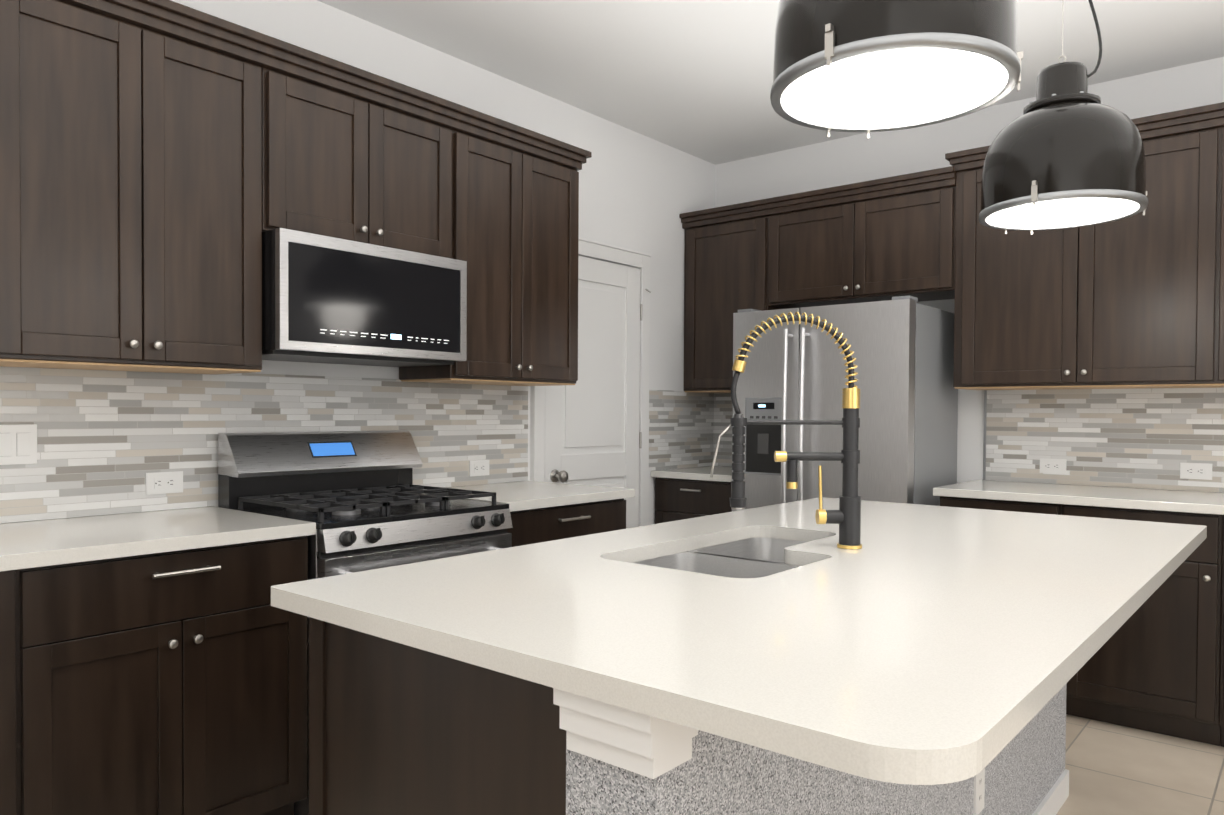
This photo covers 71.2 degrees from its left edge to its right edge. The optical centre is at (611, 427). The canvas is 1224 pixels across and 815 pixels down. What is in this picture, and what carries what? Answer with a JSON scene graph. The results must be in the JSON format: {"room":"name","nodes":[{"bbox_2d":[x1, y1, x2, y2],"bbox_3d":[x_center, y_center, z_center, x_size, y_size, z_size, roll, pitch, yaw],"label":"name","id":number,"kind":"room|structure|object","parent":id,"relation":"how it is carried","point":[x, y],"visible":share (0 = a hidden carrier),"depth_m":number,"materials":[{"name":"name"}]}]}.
{"room":"kitchen","nodes":[
{"label":"kitchen","id":0,"kind":"room"},
{"bbox_2d":[10,0,715,524],"bbox_3d":[-2.287,-0.184,1.871,0.100,2.780,9.000,1,1,40],"label":"wall","id":1,"kind":"structure","parent":0,"point":[638,192],"depth_m":4.34,"materials":[{"name":"white paint"}]},
{"bbox_2d":[0,424,36,464],"bbox_3d":[-1.735,0.049,2.443,0.008,0.115,0.162,1,1,40],"label":"switch plate","id":2,"kind":"object","parent":1,"relation":"attached to","point":[18,444],"visible":1,"depth_m":2.47,"materials":[{"name":"white plastic"}]},
{"bbox_2d":[0,0,291,373],"bbox_3d":[-1.427,-0.670,2.538,0.348,0.980,0.795,1,1,40],"label":"upper cabinet","id":3,"kind":"object","parent":1,"relation":"attached to","point":[164,164],"depth_m":2.39,"materials":[{"name":"brown wood"}]},
{"bbox_2d":[146,471,182,494],"bbox_3d":[-1.454,0.179,2.784,0.008,0.070,0.115,1,1,40],"label":"electrical outlet","id":4,"kind":"object","parent":1,"relation":"attached to","point":[163,482],"visible":1,"depth_m":2.78,"materials":[{"name":"white plastic"}]},
{"bbox_2d":[0,366,713,522],"bbox_3d":[-0.785,0.193,3.600,0.010,0.782,4.411,1,1,40],"label":"backsplash","id":5,"kind":"structure","parent":1,"relation":"attached to","point":[107,440],"depth_m":2.90,"materials":[{"name":"tile"}]},
{"bbox_2d":[292,60,459,259],"bbox_3d":[-0.975,-0.897,3.076,0.348,0.541,0.753,1,1,40],"label":"upper cabinet","id":6,"kind":"object","parent":1,"relation":"attached to","point":[375,166],"depth_m":2.97,"materials":[{"name":"brown wood"}]},
{"bbox_2d":[262,228,466,366],"bbox_3d":[-0.948,-0.430,3.060,0.426,0.385,0.747,1,1,40],"label":"microwave","id":7,"kind":"object","parent":6,"relation":"attached to","point":[329,300],"visible":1,"depth_m":2.87,"materials":[{"name":"black glass"}]},
{"bbox_2d":[469,460,488,476],"bbox_3d":[-0.591,0.181,3.821,0.008,0.070,0.115,1,1,40],"label":"electrical outlet","id":8,"kind":"object","parent":1,"relation":"attached to","point":[478,467],"visible":1,"depth_m":3.82,"materials":[{"name":"white plastic"}]},
{"bbox_2d":[399,116,583,385],"bbox_3d":[-0.527,-0.685,3.620,0.348,0.980,0.790,1,1,40],"label":"upper cabinet","id":9,"kind":"object","parent":1,"relation":"attached to","point":[519,197],"depth_m":3.51,"materials":[{"name":"brown wood"}]},
{"bbox_2d":[530,237,650,528],"bbox_3d":[-0.067,0.111,4.393,0.096,2.125,0.904,1,1,40],"label":"door","id":10,"kind":"structure","parent":1,"relation":"attached to","point":[590,426],"depth_m":4.46,"materials":[{"name":"white paint"}]},
{"bbox_2d":[317,0,1223,164],"bbox_3d":[0.527,-1.565,-0.489,7.400,0.100,9.200,1,1,40],"label":"ceiling","id":11,"kind":"structure","parent":0,"point":[693,77],"depth_m":3.58,"materials":[{"name":"white paint"}]},
{"bbox_2d":[770,0,1022,138],"bbox_3d":[0.523,-1.084,1.598,0.444,0.938,0.451,1,1,40],"label":"pendant light","id":12,"kind":"object","parent":11,"relation":"hanging from","point":[868,66],"visible":1,"depth_m":1.50,"materials":[{"name":"black metal"}]},
{"bbox_2d":[979,0,1147,234],"bbox_3d":[1.329,-1.092,2.528,0.444,0.946,0.451,1,1,40],"label":"pendant light","id":13,"kind":"object","parent":11,"relation":"hanging from","point":[1066,150],"visible":1,"depth_m":2.40,"materials":[{"name":"black metal"}]},
{"bbox_2d":[713,57,1223,492],"bbox_3d":[3.429,-0.172,3.034,7.400,2.780,0.100,1,1,40],"label":"wall","id":14,"kind":"structure","parent":0,"point":[858,158],"depth_m":4.40,"materials":[{"name":"white paint"}]},
{"bbox_2d":[681,206,770,392],"bbox_3d":[0.737,-0.702,4.974,0.559,0.980,0.348,1,1,40],"label":"upper cabinet","id":15,"kind":"object","parent":14,"relation":"attached to","point":[725,257],"depth_m":4.87,"materials":[{"name":"brown wood"}]},
{"bbox_2d":[767,174,950,309],"bbox_3d":[1.337,-0.920,4.472,0.997,0.519,0.348,1,1,40],"label":"upper cabinet","id":16,"kind":"object","parent":14,"relation":"attached to","point":[883,243],"depth_m":4.32,"materials":[{"name":"brown wood"}]},
{"bbox_2d":[714,387,1223,491],"bbox_3d":[2.205,0.041,3.985,4.091,0.454,0.010,1,1,40],"label":"backsplash","id":17,"kind":"structure","parent":14,"relation":"attached to","point":[1152,438],"depth_m":3.94,"materials":[{"name":"tile"}]},
{"bbox_2d":[1040,458,1066,473],"bbox_3d":[2.096,0.184,4.068,0.115,0.070,0.008,1,1,40],"label":"electrical outlet","id":18,"kind":"object","parent":14,"relation":"attached to","point":[1054,466],"visible":1,"depth_m":4.07,"materials":[{"name":"white plastic"}]},
{"bbox_2d":[947,114,1223,389],"bbox_3d":[2.132,-0.703,3.805,1.082,1.040,0.360,1,1,40],"label":"upper cabinet","id":19,"kind":"object","parent":14,"relation":"attached to","point":[1134,301],"depth_m":3.61,"materials":[{"name":"brown wood"}]},
{"bbox_2d":[1180,463,1211,479],"bbox_3d":[2.530,0.189,3.707,0.115,0.070,0.008,1,1,40],"label":"electrical outlet","id":20,"kind":"object","parent":14,"relation":"attached to","point":[1202,471],"visible":1,"depth_m":3.71,"materials":[{"name":"white plastic"}]},
{"bbox_2d":[1056,714,1223,814],"bbox_3d":[0.511,1.314,-0.437,7.400,0.100,9.200,1,1,40],"label":"floor","id":21,"kind":"structure","parent":0,"point":[1113,769],"depth_m":3.00,"materials":[{"name":"tile"}]},
{"bbox_2d":[0,570,11,814],"bbox_3d":[-1.752,0.762,1.972,0.618,0.890,0.620,1,1,40],"label":"base cabinet","id":22,"kind":"object","parent":21,"relation":"on","point":[5,579],"depth_m":1.94,"materials":[{"name":"brown wood"}]},
{"bbox_2d":[12,534,315,814],"bbox_3d":[-1.362,0.756,2.440,0.620,0.890,0.739,1,1,40],"label":"base cabinet","id":23,"kind":"object","parent":21,"relation":"on","point":[153,662],"depth_m":2.20,"materials":[{"name":"brown wood"}]},
{"bbox_2d":[0,506,315,573],"bbox_3d":[-1.532,0.297,2.206,0.643,0.034,1.310,1,1,40],"label":"countertop","id":24,"kind":"structure","parent":23,"relation":"on","point":[34,545],"depth_m":2.29,"materials":[{"name":"white stone"}]},
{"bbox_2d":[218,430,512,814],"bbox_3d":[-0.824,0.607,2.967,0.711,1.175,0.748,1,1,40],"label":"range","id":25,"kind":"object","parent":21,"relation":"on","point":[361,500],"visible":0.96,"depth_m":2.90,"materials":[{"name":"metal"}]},
{"bbox_2d":[421,481,634,546],"bbox_3d":[-0.386,0.724,3.586,0.654,0.925,0.750,1,1,40],"label":"base cabinet","id":26,"kind":"object","parent":21,"relation":"on","point":[540,511],"visible":0.17,"depth_m":3.41,"materials":[{"name":"brown wood"}]},
{"bbox_2d":[309,621,1068,814],"bbox_3d":[0.459,0.771,2.191,0.822,0.890,2.285,1,1,40],"label":"kitchen island","id":27,"kind":"object","parent":21,"relation":"on","point":[394,730],"depth_m":1.34,"materials":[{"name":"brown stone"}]},
{"bbox_2d":[271,497,1206,808],"bbox_3d":[0.567,0.312,2.073,1.244,0.034,2.280,1,1,40],"label":"island countertop","id":28,"kind":"structure","parent":27,"relation":"on","point":[910,662],"depth_m":1.37,"materials":[{"name":"white stone"}]},
{"bbox_2d":[615,529,878,576],"bbox_3d":[0.350,0.426,2.099,0.472,0.223,0.802,1,1,40],"label":"sink","id":29,"kind":"object","parent":28,"relation":"in","point":[759,553],"depth_m":2.19,"materials":[{"name":"silver metal"}]},
{"bbox_2d":[710,312,861,548],"bbox_3d":[0.431,0.005,2.085,0.289,0.573,0.259,1,1,40],"label":"faucet","id":30,"kind":"object","parent":28,"relation":"on","point":[846,516],"visible":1,"depth_m":2.07,"materials":[{"name":"matte black metal"},{"name":"brushed gold"}]},
{"bbox_2d":[651,466,731,523],"bbox_3d":[0.629,0.706,4.883,0.555,0.925,0.654,1,1,40],"label":"base cabinet","id":31,"kind":"object","parent":21,"relation":"on","point":[686,493],"visible":0.19,"depth_m":4.68,"materials":[{"name":"brown wood"}]},
{"bbox_2d":[732,295,957,511],"bbox_3d":[1.157,0.290,4.340,0.912,1.783,0.749,1,1,40],"label":"fridge","id":32,"kind":"object","parent":21,"relation":"on","point":[902,347],"visible":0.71,"depth_m":4.06,"materials":[{"name":"grey metal"}]},
{"bbox_2d":[940,496,1080,716],"bbox_3d":[1.865,0.748,3.879,0.564,0.890,0.618,1,1,40],"label":"base cabinet","id":33,"kind":"object","parent":21,"relation":"on","point":[1073,690],"depth_m":3.56,"materials":[{"name":"brown wood"}]},
{"bbox_2d":[1081,508,1223,746],"bbox_3d":[2.236,0.756,3.570,0.679,0.890,0.618,1,1,40],"label":"base cabinet","id":34,"kind":"object","parent":21,"relation":"on","point":[1154,663],"depth_m":3.27,"materials":[{"name":"brown wood"}]},
{"bbox_2d":[933,480,1223,515],"bbox_3d":[2.586,0.302,3.256,2.484,0.034,0.643,1,1,40],"label":"countertop","id":35,"kind":"structure","parent":34,"relation":"on","point":[1085,496],"depth_m":3.55,"materials":[{"name":"white stone"}]}
]}

